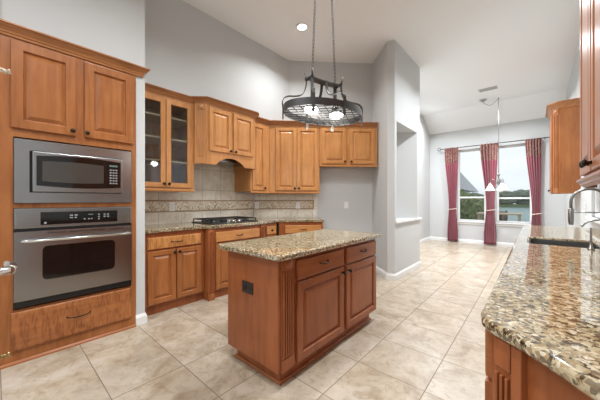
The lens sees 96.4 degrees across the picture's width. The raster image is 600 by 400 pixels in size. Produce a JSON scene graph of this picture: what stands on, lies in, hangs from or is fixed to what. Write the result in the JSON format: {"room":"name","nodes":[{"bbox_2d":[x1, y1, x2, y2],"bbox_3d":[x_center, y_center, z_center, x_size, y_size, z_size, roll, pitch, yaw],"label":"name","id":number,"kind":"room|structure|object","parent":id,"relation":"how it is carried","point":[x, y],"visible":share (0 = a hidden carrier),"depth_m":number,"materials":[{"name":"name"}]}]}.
{"room":"kitchen","nodes":[
{"label":"kitchen","id":0,"kind":"room"},
{"bbox_2d":[0,0,135,63],"bbox_3d":[-2.266,-1.866,2.595,0.970,1.148,0.910,0,0,41],"label":"wall","id":1,"kind":"structure","parent":0,"point":[108,27],"depth_m":2.32,"materials":[{"name":"grey paint"}]},
{"bbox_2d":[136,0,144,314],"bbox_3d":[-1.940,-0.608,2.967,0.970,3.665,0.080,0,0,41],"label":"wall","id":2,"kind":"structure","parent":0,"point":[140,4],"depth_m":2.65,"materials":[{"name":"grey paint"}]},
{"bbox_2d":[136,313,146,325],"bbox_3d":[-1.611,1.175,2.685,0.136,0.100,0.101,0,0,41],"label":"baseboard","id":3,"kind":"structure","parent":2,"relation":"attached to","point":[140,318],"depth_m":2.64,"materials":[{"name":"white paint"}]},
{"bbox_2d":[145,82,193,191],"bbox_3d":[-1.708,-0.693,3.269,0.470,1.186,0.675,0,0,41],"label":"upper cabinet","id":4,"kind":"object","parent":2,"relation":"attached to","point":[169,114],"visible":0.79,"depth_m":3.33,"materials":[{"name":"brown wood"}]},
{"bbox_2d":[145,111,186,128],"bbox_3d":[-1.729,-0.980,3.280,0.398,0.020,0.621,0,0,41],"label":"shelf","id":5,"kind":"object","parent":4,"relation":"attached to","point":[151,119],"depth_m":3.27,"materials":[{"name":"beige"}]},
{"bbox_2d":[145,134,186,146],"bbox_3d":[-1.729,-0.725,3.280,0.398,0.020,0.621,0,0,41],"label":"shelf","id":6,"kind":"object","parent":4,"relation":"attached to","point":[150,140],"depth_m":3.27,"materials":[{"name":"beige"}]},
{"bbox_2d":[145,158,186,166],"bbox_3d":[-1.729,-0.460,3.280,0.398,0.020,0.621,0,0,41],"label":"shelf","id":7,"kind":"object","parent":4,"relation":"attached to","point":[149,162],"depth_m":3.24,"materials":[{"name":"beige"}]},
{"bbox_2d":[145,191,252,224],"bbox_3d":[-1.501,-0.608,4.035,0.220,3.665,2.103,0,0,41],"label":"wall","id":8,"kind":"structure","parent":0,"point":[145,191],"depth_m":4.04,"materials":[{"name":"grey paint"}]},
{"bbox_2d":[145,164,252,224],"bbox_3d":[-1.456,-0.113,3.903,0.020,0.844,1.956,0,0,41],"label":"tile backsplash","id":9,"kind":"structure","parent":8,"relation":"attached to","point":[214,195],"depth_m":3.94,"materials":[{"name":"tile"}]},
{"bbox_2d":[169,202,174,210],"bbox_3d":[-1.713,0.090,3.586,0.009,0.120,0.074,0,0,41],"label":"wall outlet","id":10,"kind":"object","parent":9,"relation":"attached to","point":[171,204],"visible":1,"depth_m":3.58,"materials":[{"name":"white plastic"}]},
{"bbox_2d":[191,96,258,171],"bbox_3d":[-1.123,-0.875,3.821,0.600,0.831,1.045,0,0,41],"label":"upper cabinet","id":11,"kind":"object","parent":8,"relation":"attached to","point":[224,132],"visible":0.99,"depth_m":3.56,"materials":[{"name":"brown wood"}]},
{"bbox_2d":[145,0,288,120],"bbox_3d":[-1.151,-1.860,3.933,0.440,1.160,2.413,0,0,41],"label":"wall","id":12,"kind":"structure","parent":0,"point":[188,51],"depth_m":3.55,"materials":[{"name":"grey paint"}]},
{"bbox_2d":[0,240,511,399],"bbox_3d":[1.057,1.275,3.629,4.600,0.100,11.250,0,0,41],"label":"floor","id":13,"kind":"structure","parent":0,"point":[424,337],"depth_m":2.10,"materials":[{"name":"beige tile"}]},
{"bbox_2d":[0,67,16,358],"bbox_3d":[-1.069,0.205,0.935,0.800,2.020,0.087,0,0,41],"label":"hall door","id":14,"kind":"structure","parent":13,"relation":"on","point":[10,267],"depth_m":0.74,"materials":[{"name":"white paint"}]},
{"bbox_2d":[0,18,149,369],"bbox_3d":[-2.070,-0.034,2.493,0.680,2.517,1.014,0,0,41],"label":"oven tower","id":15,"kind":"object","parent":13,"relation":"on","point":[57,90],"visible":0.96,"depth_m":2.18,"materials":[{"name":"brown wood"}]},
{"bbox_2d":[13,206,131,308],"bbox_3d":[-2.049,0.436,2.435,0.648,0.748,0.771,0,0,41],"label":"wall oven","id":16,"kind":"object","parent":15,"relation":"in","point":[59,253],"visible":1,"depth_m":2.21,"materials":[{"name":"silver metal"}]},
{"bbox_2d":[13,138,131,202],"bbox_3d":[-2.035,-0.218,2.422,0.486,0.487,0.771,0,0,41],"label":"microwave","id":17,"kind":"object","parent":15,"relation":"in","point":[43,171],"visible":1,"depth_m":2.21,"materials":[{"name":"silver metal"}]},
{"bbox_2d":[145,229,203,315],"bbox_3d":[-1.621,0.787,3.209,0.680,0.875,0.700,0,0,41],"label":"base cabinet","id":18,"kind":"object","parent":13,"relation":"on","point":[174,260],"visible":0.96,"depth_m":2.99,"materials":[{"name":"red wood"}]},
{"bbox_2d":[203,224,264,300],"bbox_3d":[-1.062,0.787,3.793,0.750,0.875,0.900,0,0,41],"label":"base cabinet","id":19,"kind":"object","parent":13,"relation":"on","point":[215,259],"visible":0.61,"depth_m":3.34,"materials":[{"name":"brown wood"}]},
{"bbox_2d":[145,218,323,233],"bbox_3d":[-0.762,0.330,3.824,1.159,0.039,2.756,0,0,41],"label":"countertop","id":20,"kind":"structure","parent":19,"relation":"on","point":[167,227],"depth_m":3.39,"materials":[{"name":"beige stone"}]},
{"bbox_2d":[192,216,257,224],"bbox_3d":[-1.056,0.281,3.814,0.510,0.056,0.760,0,0,41],"label":"gas cooktop","id":21,"kind":"object","parent":20,"relation":"in","point":[230,219],"visible":1,"depth_m":3.71,"materials":[{"name":"black metal"}]},
{"bbox_2d":[265,223,275,236],"bbox_3d":[-0.683,0.787,4.273,0.675,0.875,0.310,0,0,41],"label":"base cabinet","id":22,"kind":"object","parent":13,"relation":"on","point":[270,228],"visible":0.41,"depth_m":4.08,"materials":[{"name":"red wood"}]},
{"bbox_2d":[279,222,322,234],"bbox_3d":[0.003,0.787,4.427,0.700,0.875,0.455,0,0,-4],"label":"base cabinet","id":23,"kind":"object","parent":13,"relation":"on","point":[285,228],"visible":0.27,"depth_m":4.24,"materials":[{"name":"red wood"}]},
{"bbox_2d":[228,239,375,385],"bbox_3d":[0.124,0.802,2.396,0.615,0.846,1.385,0,0,41],"label":"kitchen island","id":24,"kind":"object","parent":13,"relation":"on","point":[298,309],"visible":0.95,"depth_m":1.95,"materials":[{"name":"red wood"}]},
{"bbox_2d":[242,280,252,294],"bbox_3d":[-0.376,0.625,1.913,0.120,0.084,0.008,0,0,41],"label":"wall outlet","id":25,"kind":"object","parent":24,"relation":"attached to","point":[247,287],"visible":1,"depth_m":1.91,"materials":[{"name":"black plastic"}]},
{"bbox_2d":[219,229,380,260],"bbox_3d":[0.093,0.360,2.406,0.695,0.037,1.460,0,0,41],"label":"island countertop","id":26,"kind":"structure","parent":24,"relation":"on","point":[288,246],"depth_m":2.11,"materials":[{"name":"stone"}]},
{"bbox_2d":[373,39,416,273],"bbox_3d":[1.553,-0.608,4.643,0.582,3.665,1.048,0,0,41],"label":"wall pier","id":27,"kind":"object","parent":13,"relation":"on","point":[394,70],"visible":0.89,"depth_m":4.28,"materials":[{"name":"grey paint"}]},
{"bbox_2d":[376,261,420,280],"bbox_3d":[1.600,1.175,4.692,0.609,0.100,1.217,0,0,41],"label":"baseboard","id":28,"kind":"object","parent":27,"relation":"attached to","point":[393,277],"visible":0.84,"depth_m":4.30,"materials":[{"name":"white paint"}]},
{"bbox_2d":[485,328,592,399],"bbox_3d":[0.735,0.784,0.569,0.643,0.882,1.165,0,0,41],"label":"base cabinet","id":29,"kind":"object","parent":13,"relation":"on","point":[511,373],"visible":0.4,"depth_m":0.62,"materials":[{"name":"red wood"}]},
{"bbox_2d":[481,225,599,399],"bbox_3d":[1.678,0.326,1.608,0.632,0.032,4.090,0,0,41],"label":"countertop","id":30,"kind":"structure","parent":29,"relation":"on","point":[544,300],"depth_m":0.80,"materials":[{"name":"stone"}]},
{"bbox_2d":[530,239,599,248],"bbox_3d":[1.937,0.436,1.979,0.366,0.218,0.466,0,0,41],"label":"sink","id":31,"kind":"object","parent":30,"relation":"in","point":[533,241],"visible":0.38,"depth_m":2.14,"materials":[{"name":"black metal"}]},
{"bbox_2d":[568,188,599,224],"bbox_3d":[2.025,0.111,1.865,0.227,0.398,0.103,0,0,41],"label":"spring faucet","id":32,"kind":"object","parent":30,"relation":"on","point":[571,212],"visible":0.98,"depth_m":1.93,"materials":[{"name":"silver metal"}]},
{"bbox_2d":[580,219,599,226],"bbox_3d":[1.884,0.215,1.673,0.190,0.190,0.043,0,0,41],"label":"filter faucet","id":33,"kind":"object","parent":30,"relation":"on","point":[586,222],"visible":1,"depth_m":1.71,"materials":[{"name":"silver metal"}]},
{"bbox_2d":[587,227,594,249],"bbox_3d":[1.820,0.239,1.676,0.036,0.142,0.035,0,0,41],"label":"soap dispenser","id":34,"kind":"object","parent":30,"relation":"on","point":[590,242],"visible":1,"depth_m":1.67,"materials":[{"name":"silver metal"}]},
{"bbox_2d":[253,61,419,261],"bbox_3d":[0.688,-0.608,4.806,3.072,3.665,0.111,0,0,-4],"label":"wall","id":35,"kind":"structure","parent":0,"point":[337,185],"depth_m":4.77,"materials":[{"name":"grey paint"}]},
{"bbox_2d":[235,117,270,193],"bbox_3d":[-0.755,-0.696,4.354,0.470,1.181,0.403,0,0,41],"label":"upper cabinet","id":36,"kind":"object","parent":35,"relation":"attached to","point":[257,180],"visible":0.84,"depth_m":4.23,"materials":[{"name":"brown wood"}]},
{"bbox_2d":[254,194,316,217],"bbox_3d":[-0.246,0.105,4.680,1.100,0.410,0.020,0,0,-4],"label":"tile backsplash","id":37,"kind":"structure","parent":35,"relation":"attached to","point":[270,205],"depth_m":4.68,"materials":[{"name":"tile"}]},
{"bbox_2d":[269,120,319,193],"bbox_3d":[-0.096,-0.696,4.500,0.824,1.181,0.315,0,0,-4],"label":"upper cabinet","id":38,"kind":"object","parent":35,"relation":"attached to","point":[293,148],"visible":0.96,"depth_m":4.38,"materials":[{"name":"brown wood"}]},
{"bbox_2d":[319,122,378,167],"bbox_3d":[0.804,-0.919,4.559,0.975,0.733,0.315,0,0,-4],"label":"upper cabinet","id":39,"kind":"object","parent":35,"relation":"attached to","point":[353,145],"visible":0.98,"depth_m":4.44,"materials":[{"name":"brown wood"}]},
{"bbox_2d":[396,218,421,223],"bbox_3d":[1.671,0.343,4.681,0.515,0.035,1.180,0,0,41],"label":"trim","id":40,"kind":"structure","parent":35,"relation":"attached to","point":[399,220],"depth_m":4.47,"materials":[{"name":"white paint"}]},
{"bbox_2d":[183,0,579,134],"bbox_3d":[1.057,-2.237,3.629,4.600,0.605,11.250,0,0,41],"label":"ceiling","id":41,"kind":"structure","parent":0,"point":[527,49],"depth_m":4.07,"materials":[{"name":"white paint"}]},
{"bbox_2d":[295,23,308,31],"bbox_3d":[0.031,-2.435,3.779,0.190,0.010,0.190,0,0,41],"label":"recessed light","id":42,"kind":"object","parent":41,"relation":"in","point":[302,27],"visible":1,"depth_m":3.78,"materials":[{"name":"white paint"}]},
{"bbox_2d":[282,0,362,131],"bbox_3d":[0.199,-1.538,2.217,0.718,1.798,0.510,0,0,-33],"label":"chandelier","id":43,"kind":"object","parent":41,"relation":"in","point":[311,103],"visible":1,"depth_m":2.16,"materials":[{"name":"grey metal"}]},
{"bbox_2d":[478,86,497,92],"bbox_3d":[4.131,-2.435,5.888,0.340,0.010,0.180,0,0,41],"label":"ceiling vent","id":44,"kind":"object","parent":41,"relation":"in","point":[493,87],"visible":1,"depth_m":5.89,"materials":[{"name":"white metal"}]},
{"bbox_2d":[479,97,508,190],"bbox_3d":[4.651,-1.329,6.424,0.574,2.222,0.505,0,0,41],"label":"dining chandelier","id":45,"kind":"object","parent":41,"relation":"hanging from","point":[502,186],"visible":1,"depth_m":6.37,"materials":[{"name":"white glass"}]},
{"bbox_2d":[420,114,429,239],"bbox_3d":[2.509,-0.608,6.647,0.100,3.665,4.500,0,0,41],"label":"wall","id":46,"kind":"structure","parent":0,"point":[424,133],"depth_m":7.89,"materials":[{"name":"grey paint"}]},
{"bbox_2d":[420,237,429,242],"bbox_3d":[2.569,1.175,6.627,0.016,0.100,4.450,0,0,41],"label":"baseboard","id":47,"kind":"structure","parent":46,"relation":"attached to","point":[427,238],"depth_m":7.87,"materials":[{"name":"white paint"}]},
{"bbox_2d":[430,117,564,242],"bbox_3d":[4.715,-0.425,7.796,4.600,3.300,0.140,0,0,41],"label":"wall","id":48,"kind":"structure","parent":0,"point":[552,205],"depth_m":7.38,"materials":[{"name":"grey paint"}]},
{"bbox_2d":[457,149,485,224],"bbox_3d":[4.871,-0.370,7.610,0.760,2.130,0.155,0,0,41],"label":"window","id":49,"kind":"structure","parent":48,"relation":"in","point":[460,221],"depth_m":7.70,"materials":[{"name":"white paint"}]},
{"bbox_2d":[430,236,513,246],"bbox_3d":[5.141,1.175,7.319,2.970,0.100,0.016,0,0,41],"label":"baseboard","id":50,"kind":"structure","parent":48,"relation":"attached to","point":[431,237],"depth_m":7.54,"materials":[{"name":"white paint"}]},
{"bbox_2d":[438,137,549,150],"bbox_3d":[5.147,-1.510,7.250,2.598,0.098,0.110,0,0,41],"label":"curtain rod","id":51,"kind":"object","parent":48,"relation":"attached to","point":[543,137],"visible":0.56,"depth_m":7.15,"materials":[{"name":"grey metal"}]},
{"bbox_2d":[444,147,457,241],"bbox_3d":[4.425,-0.165,7.829,0.360,2.720,0.155,0,0,41],"label":"window curtain","id":52,"kind":"object","parent":51,"relation":"hanging from","point":[451,155],"visible":1,"depth_m":7.81,"materials":[{"name":"fabric"}]},
{"bbox_2d":[480,143,497,244],"bbox_3d":[5.102,-0.165,7.236,0.400,2.720,0.154,0,0,41],"label":"window curtain","id":53,"kind":"object","parent":51,"relation":"hanging from","point":[489,153],"visible":0.91,"depth_m":7.22,"materials":[{"name":"fabric"}]},
{"bbox_2d":[525,137,541,225],"bbox_3d":[5.781,-0.165,6.639,0.311,2.720,0.157,0,0,41],"label":"window curtain","id":54,"kind":"object","parent":51,"relation":"hanging from","point":[533,147],"visible":0.83,"depth_m":6.61,"materials":[{"name":"fabric"}]},
{"bbox_2d":[495,144,531,226],"bbox_3d":[5.577,-0.370,6.990,0.800,2.130,0.155,0,0,41],"label":"window","id":55,"kind":"structure","parent":48,"relation":"in","point":[501,223],"depth_m":7.02,"materials":[{"name":"white paint"}]},
{"bbox_2d":[565,44,599,229],"bbox_3d":[2.668,-0.608,2.115,0.180,3.665,11.100,0,0,41],"label":"wall","id":56,"kind":"structure","parent":0,"point":[573,88],"depth_m":4.29,"materials":[{"name":"grey paint"}]},
{"bbox_2d":[545,97,580,193],"bbox_3d":[4.418,-0.825,4.531,0.380,1.440,1.010,0,0,41],"label":"upper cabinet","id":57,"kind":"object","parent":56,"relation":"attached to","point":[564,115],"visible":0.99,"depth_m":4.20,"materials":[{"name":"brown wood"}]},
{"bbox_2d":[576,0,599,187],"bbox_3d":[1.313,-0.802,0.993,0.370,1.465,1.365,0,0,41],"label":"upper cabinet","id":58,"kind":"object","parent":56,"relation":"attached to","point":[589,164],"visible":1,"depth_m":1.25,"materials":[{"name":"brown wood"}]},
{"bbox_2d":[585,184,599,223],"bbox_3d":[2.830,-0.417,2.405,0.140,1.315,2.450,0,0,41],"label":"window","id":59,"kind":"structure","parent":56,"relation":"in","point":[597,194],"depth_m":3.23,"materials":[{"name":"white paint"}]},
{"label":"outside","id":60,"kind":"structure","parent":0,"visible":0},
{"bbox_2d":[499,204,529,207],"bbox_3d":[59.377,1.775,67.634,240.000,1.300,20.000,0,0,41],"label":"bank","id":61,"kind":"object","parent":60,"point":[500,205],"visible":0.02,"depth_m":62.70,"materials":[{"name":"green plant"}]},
{"bbox_2d":[469,192,483,199],"bbox_3d":[45.757,-0.480,71.731,9.161,3.200,5.934,0,0,41],"label":"tree","id":62,"kind":"object","parent":61,"relation":"on","point":[472,193],"visible":0.03,"depth_m":68.99,"materials":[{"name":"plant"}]},
{"bbox_2d":[499,189,529,204],"bbox_3d":[53.987,-0.753,66.617,8.960,3.746,5.401,0,0,41],"label":"tree","id":63,"kind":"object","parent":61,"relation":"on","point":[519,193],"visible":0.61,"depth_m":65.53,"materials":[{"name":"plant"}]},
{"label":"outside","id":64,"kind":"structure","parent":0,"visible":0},
{"bbox_2d":[499,207,529,221],"bbox_3d":[30.513,1.875,34.757,180.000,0.300,67.500,0,0,41],"label":"lake","id":65,"kind":"structure","parent":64,"point":[525,217],"depth_m":36.99,"materials":[{"name":"teal liquid"}]},
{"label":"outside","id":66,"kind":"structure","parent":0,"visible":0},
{"bbox_3d":[7.478,1.800,16.097,70.000,0.650,15.940,0,0,41],"label":"terrain","id":67,"kind":"structure","parent":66,"visible":0},
{"bbox_2d":[460,172,478,192],"bbox_3d":[7.561,-2.125,21.307,10.250,7.200,7.000,0,0,41],"label":"house","id":68,"kind":"structure","parent":67,"relation":"on","point":[465,184],"depth_m":18.83,"materials":[{"name":"white paint"}]},
{"bbox_2d":[460,189,483,219],"bbox_3d":[7.304,0.472,12.291,2.291,2.006,1.234,0,0,41],"label":"bush","id":69,"kind":"object","parent":67,"relation":"on","point":[469,207],"visible":0.42,"depth_m":11.64,"materials":[{"name":"green plant"}]},
{"bbox_2d":[476,212,521,221],"bbox_3d":[7.297,0.975,9.828,1.300,1.000,0.800,0,0,41],"label":"garden table","id":70,"kind":"object","parent":67,"relation":"on","point":[478,213],"visible":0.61,"depth_m":9.44,"materials":[{"name":"beige paint"}]},
{"bbox_2d":[499,210,507,220],"bbox_3d":[8.107,0.975,13.176,3.320,1.000,0.100,0,0,41],"label":"fence","id":71,"kind":"object","parent":67,"relation":"on","point":[501,217],"visible":0.06,"depth_m":12.14,"materials":[{"name":"wood"}]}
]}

